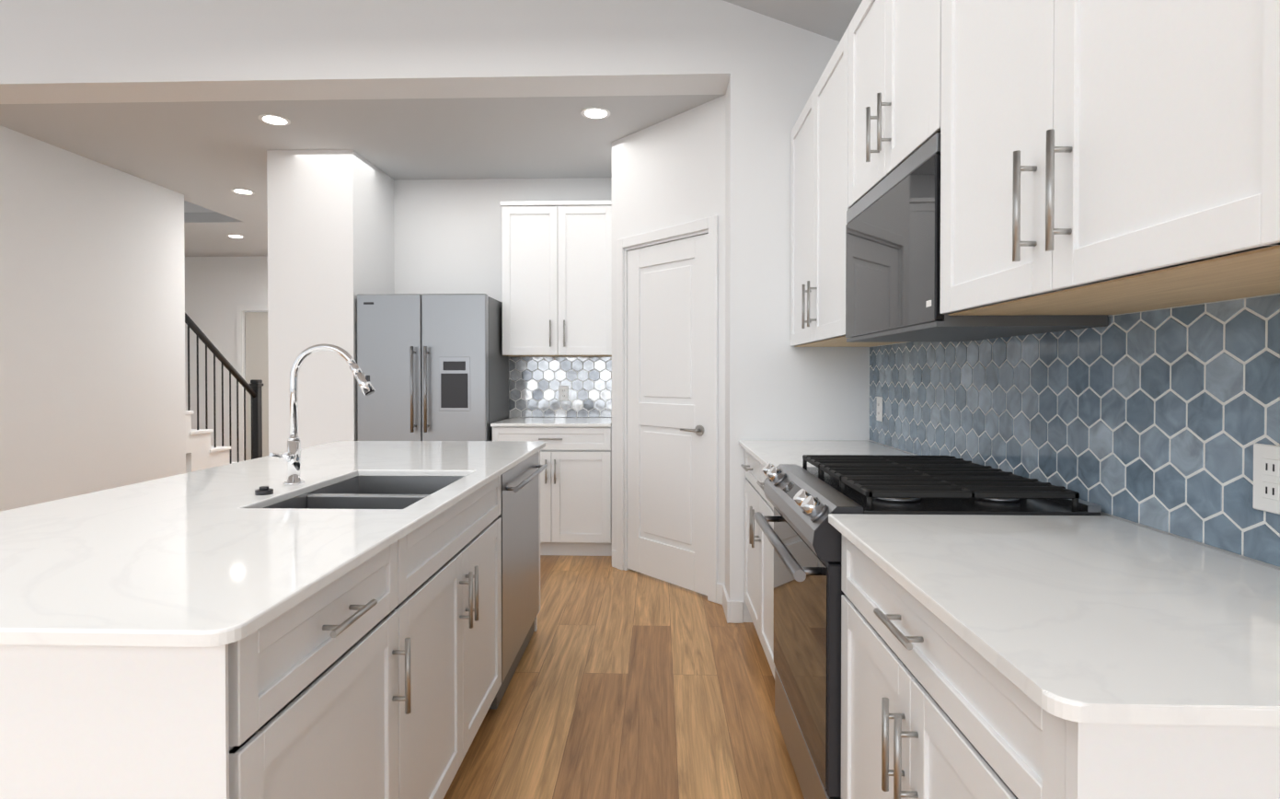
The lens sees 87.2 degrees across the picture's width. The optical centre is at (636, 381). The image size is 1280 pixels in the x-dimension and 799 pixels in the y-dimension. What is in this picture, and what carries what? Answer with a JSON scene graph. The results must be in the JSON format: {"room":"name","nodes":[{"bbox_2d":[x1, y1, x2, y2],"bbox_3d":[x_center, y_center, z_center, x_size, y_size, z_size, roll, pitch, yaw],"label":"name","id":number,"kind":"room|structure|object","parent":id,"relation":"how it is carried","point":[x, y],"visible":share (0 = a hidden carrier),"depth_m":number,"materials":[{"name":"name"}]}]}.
{"room":"kitchen","nodes":[
{"label":"kitchen","id":0,"kind":"room"},
{"bbox_2d":[0,125,216,511],"bbox_3d":[-4.447,-1.465,5.241,1.320,5.300,2.970,0,1,2],"label":"wall","id":1,"kind":"structure","parent":0,"point":[92,335],"depth_m":4.64,"materials":[{"name":"paint"}]},
{"bbox_2d":[184,255,267,461],"bbox_3d":[-4.595,-0.222,8.586,4.510,2.740,0.120,0,1,2],"label":"wall","id":2,"kind":"structure","parent":0,"point":[218,290],"depth_m":8.55,"materials":[{"name":"paint"}]},
{"bbox_2d":[236,305,268,461],"bbox_3d":[-4.591,0.089,8.556,0.960,2.120,0.088,0,1,2],"label":"door frame","id":3,"kind":"structure","parent":2,"relation":"attached to","point":[257,351],"depth_m":8.56,"materials":[{"name":"grey paint"}]},
{"bbox_2d":[266,149,394,455],"bbox_3d":[-2.117,-0.198,6.470,0.580,2.740,3.950,0,1,2],"label":"wall","id":4,"kind":"structure","parent":0,"point":[330,236],"depth_m":4.49,"materials":[{"name":"paint"}]},
{"bbox_2d":[0,94,723,256],"bbox_3d":[-2.753,-1.618,6.425,8.330,0.100,5.450,0,1,2],"label":"ceiling","id":5,"kind":"structure","parent":0,"point":[210,155],"depth_m":4.25,"materials":[{"name":"paint"}]},
{"bbox_2d":[226,234,244,238],"bbox_3d":[-4.341,-1.574,7.273,0.170,0.006,0.170,0,1,2],"label":"recessed light","id":6,"kind":"object","parent":5,"relation":"in","point":[236,236],"visible":0.94,"depth_m":7.25,"materials":[{"name":"paint"}]},
{"bbox_2d":[230,188,254,194],"bbox_3d":[-3.219,-1.554,5.495,0.170,0.006,0.170,0,1,2],"label":"recessed light","id":7,"kind":"object","parent":5,"relation":"in","point":[242,190],"visible":1,"depth_m":5.49,"materials":[{"name":"paint"}]},
{"bbox_2d":[258,114,290,125],"bbox_3d":[-2.128,-1.538,3.949,0.170,0.006,0.170,0,1,2],"label":"recessed light","id":8,"kind":"object","parent":5,"relation":"in","point":[272,119],"visible":1,"depth_m":3.94,"materials":[{"name":"paint"}]},
{"bbox_2d":[580,106,610,119],"bbox_3d":[-0.235,-1.536,3.848,0.170,0.006,0.170,0,1,2],"label":"recessed light","id":9,"kind":"object","parent":5,"relation":"in","point":[594,112],"visible":1,"depth_m":3.84,"materials":[{"name":"paint"}]},
{"bbox_2d":[0,0,870,622],"bbox_3d":[-2.921,-1.097,3.585,8.180,4.600,0.250,0,1,2],"label":"wall","id":10,"kind":"structure","parent":0,"point":[762,74],"depth_m":3.38,"materials":[{"name":"paint"}]},
{"bbox_2d":[722,584,743,622],"bbox_3d":[-1.575,1.123,5.934,4.380,0.110,5.015,0,1,2],"label":"baseboard","id":11,"kind":"structure","parent":10,"relation":"attached to","point":[733,611],"depth_m":3.36,"materials":[{"name":"paint"}]},
{"bbox_2d":[393,177,611,417],"bbox_3d":[-0.994,-0.185,5.218,1.745,2.740,0.120,0,1,2],"label":"wall","id":12,"kind":"structure","parent":0,"point":[447,236],"depth_m":5.16,"materials":[{"name":"paint"}]},
{"bbox_2d":[499,200,611,356],"bbox_3d":[-0.561,-0.742,4.951,0.824,1.100,0.368,0,1,2],"label":"upper cabinet","id":13,"kind":"object","parent":12,"relation":"attached to","point":[557,276],"visible":0.92,"depth_m":4.81,"materials":[{"name":"paint"}]},
{"bbox_2d":[508,356,611,416],"bbox_3d":[-0.565,0.034,5.143,0.828,0.471,0.007,0,1,2],"label":"tile backsplash","id":14,"kind":"structure","parent":12,"relation":"attached to","point":[535,382],"depth_m":5.14,"materials":[{"name":"tile"}]},
{"bbox_2d":[558,385,568,400],"bbox_3d":[-0.559,0.086,5.134,0.075,0.115,0.008,0,1,2],"label":"switch plate","id":15,"kind":"object","parent":14,"relation":"attached to","point":[563,392],"visible":1,"depth_m":5.13,"materials":[{"name":"white plastic"}]},
{"bbox_2d":[443,554,804,798],"bbox_3d":[-2.846,1.236,2.832,8.380,0.050,12.700,0,1,2],"label":"floor","id":16,"kind":"structure","parent":0,"point":[628,684],"depth_m":2.52,"materials":[{"name":"brown wood"}]},
{"bbox_2d":[184,312,263,472],"bbox_3d":[-4.439,0.073,5.438,1.025,2.220,3.210,0,1,2],"label":"staircase","id":17,"kind":"structure","parent":16,"relation":"on","point":[201,453],"depth_m":6.31,"materials":[{"name":"paint"}]},
{"bbox_2d":[0,442,547,798],"bbox_3d":[-0.821,0.772,2.088,0.736,0.895,2.376,0,1,2],"label":"kitchen island","id":18,"kind":"object","parent":16,"relation":"on","point":[348,619],"depth_m":1.16,"materials":[{"name":"paint"}]},
{"bbox_2d":[0,440,545,652],"bbox_3d":[-0.994,0.321,2.092,1.030,0.033,2.440,0,1,2],"label":"island countertop","id":19,"kind":"structure","parent":18,"relation":"on","point":[191,559],"depth_m":1.35,"materials":[{"name":"white stone"}]},
{"bbox_2d":[357,293,508,440],"bbox_3d":[-1.429,0.300,4.792,0.875,1.780,0.731,0,1,2],"label":"refrigerator","id":20,"kind":"object","parent":16,"relation":"on","point":[434,366],"visible":0.44,"depth_m":4.48,"materials":[{"name":"grey metal"}]},
{"bbox_2d":[490,416,611,555],"bbox_3d":[-0.566,0.732,4.811,0.808,0.915,0.660,0,1,2],"label":"base cabinet","id":21,"kind":"object","parent":16,"relation":"on","point":[576,491],"visible":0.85,"depth_m":4.52,"materials":[{"name":"paint"}]},
{"bbox_2d":[742,450,775,678],"bbox_3d":[0.828,0.764,2.848,0.613,0.896,1.012,0,1,2],"label":"base cabinet","id":22,"kind":"object","parent":16,"relation":"on","point":[758,550],"depth_m":2.86,"materials":[{"name":"paint"}]},
{"bbox_2d":[738,439,914,467],"bbox_3d":[0.813,0.306,2.843,0.643,0.020,1.013,0,1,2],"label":"countertop","id":23,"kind":"structure","parent":22,"relation":"on","point":[776,452],"depth_m":2.93,"materials":[{"name":"white stone"}]},
{"bbox_2d":[753,454,1101,798],"bbox_3d":[0.744,0.737,1.961,0.705,0.969,0.754,0,1,2],"label":"range","id":24,"kind":"object","parent":16,"relation":"on","point":[804,536],"visible":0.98,"depth_m":1.74,"materials":[{"name":"grey metal"}]},
{"bbox_2d":[841,539,1279,798],"bbox_3d":[0.771,0.783,1.127,0.615,0.896,0.897,0,1,2],"label":"base cabinet","id":25,"kind":"object","parent":16,"relation":"on","point":[923,716],"depth_m":0.95,"materials":[{"name":"paint"}]},
{"bbox_2d":[828,513,1279,730],"bbox_3d":[0.757,0.325,1.115,0.643,0.020,0.913,0,1,2],"label":"countertop","id":26,"kind":"structure","parent":25,"relation":"on","point":[1096,620],"depth_m":0.94,"materials":[{"name":"white stone"}]},
{"bbox_2d":[611,94,725,585],"bbox_3d":[0.208,-0.172,4.014,0.120,2.740,1.001,-1,1,-41],"label":"wall","id":27,"kind":"structure","parent":0,"point":[668,172],"depth_m":3.89,"materials":[{"name":"paint"}]},
{"bbox_2d":[611,549,722,604],"bbox_3d":[0.157,1.144,3.985,0.015,0.110,0.961,-1,1,-41],"label":"baseboard","id":28,"kind":"structure","parent":27,"relation":"attached to","point":[719,584],"depth_m":3.65,"materials":[{"name":"paint"}]},
{"bbox_2d":[616,215,718,602],"bbox_3d":[0.192,0.148,4.003,0.163,2.102,0.864,-1,1,-41],"label":"door","id":29,"kind":"structure","parent":27,"relation":"attached to","point":[671,409],"depth_m":3.96,"materials":[{"name":"paint"}]},
{"bbox_2d":[723,0,862,41],"bbox_3d":[-2.963,-2.494,-0.056,8.330,1.924,7.000,0,1,2],"label":"ceiling","id":30,"kind":"structure","parent":0,"point":[831,18],"depth_m":3.21,"materials":[{"name":"paint"}]},
{"bbox_2d":[870,439,1279,570],"bbox_3d":[1.129,-1.057,-0.048,0.150,4.600,7.250,0,1,2],"label":"wall","id":31,"kind":"structure","parent":0,"point":[1204,545],"depth_m":1.34,"materials":[{"name":"paint"}]},
{"bbox_2d":[790,38,907,346],"bbox_3d":[0.944,-0.705,2.797,0.398,1.066,1.074,0,1,2],"label":"upper cabinet","id":32,"kind":"object","parent":31,"relation":"attached to","point":[818,224],"depth_m":2.77,"materials":[{"name":"paint"}]},
{"bbox_2d":[841,0,919,213],"bbox_3d":[0.916,-0.913,1.937,0.398,0.631,0.762,0,1,2],"label":"upper cabinet","id":33,"kind":"object","parent":31,"relation":"attached to","point":[881,41],"depth_m":1.99,"materials":[{"name":"paint"}]},
{"bbox_2d":[845,132,1107,342],"bbox_3d":[0.909,-0.360,1.944,0.398,0.453,0.754,0,1,2],"label":"microwave","id":34,"kind":"object","parent":33,"relation":"attached to","point":[893,259],"visible":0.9,"depth_m":1.79,"materials":[{"name":"black metal"}]},
{"bbox_2d":[869,292,1279,566],"bbox_3d":[1.115,-0.152,1.987,0.007,0.911,2.698,0,1,2],"label":"tile backsplash","id":35,"kind":"structure","parent":31,"relation":"attached to","point":[1165,420],"depth_m":1.51,"materials":[{"name":"tile"}]},
{"bbox_2d":[876,396,882,421],"bbox_3d":[1.144,0.128,3.171,0.008,0.115,0.075,0,1,2],"label":"electrical outlet plate","id":36,"kind":"object","parent":35,"relation":"attached to","point":[879,416],"visible":1,"depth_m":3.16,"materials":[{"name":"white plastic"}]},
{"bbox_2d":[1252,442,1279,514],"bbox_3d":[1.078,0.165,1.117,0.008,0.115,0.120,0,1,2],"label":"electrical outlet plate","id":37,"kind":"object","parent":35,"relation":"attached to","point":[1266,478],"visible":1,"depth_m":1.15,"materials":[{"name":"white plastic"}]},
{"bbox_2d":[919,0,1279,315],"bbox_3d":[0.890,-0.687,1.139,0.398,1.066,0.960,0,1,2],"label":"upper cabinet","id":38,"kind":"object","parent":31,"relation":"attached to","point":[1108,156],"depth_m":1.03,"materials":[{"name":"paint"}]}
]}

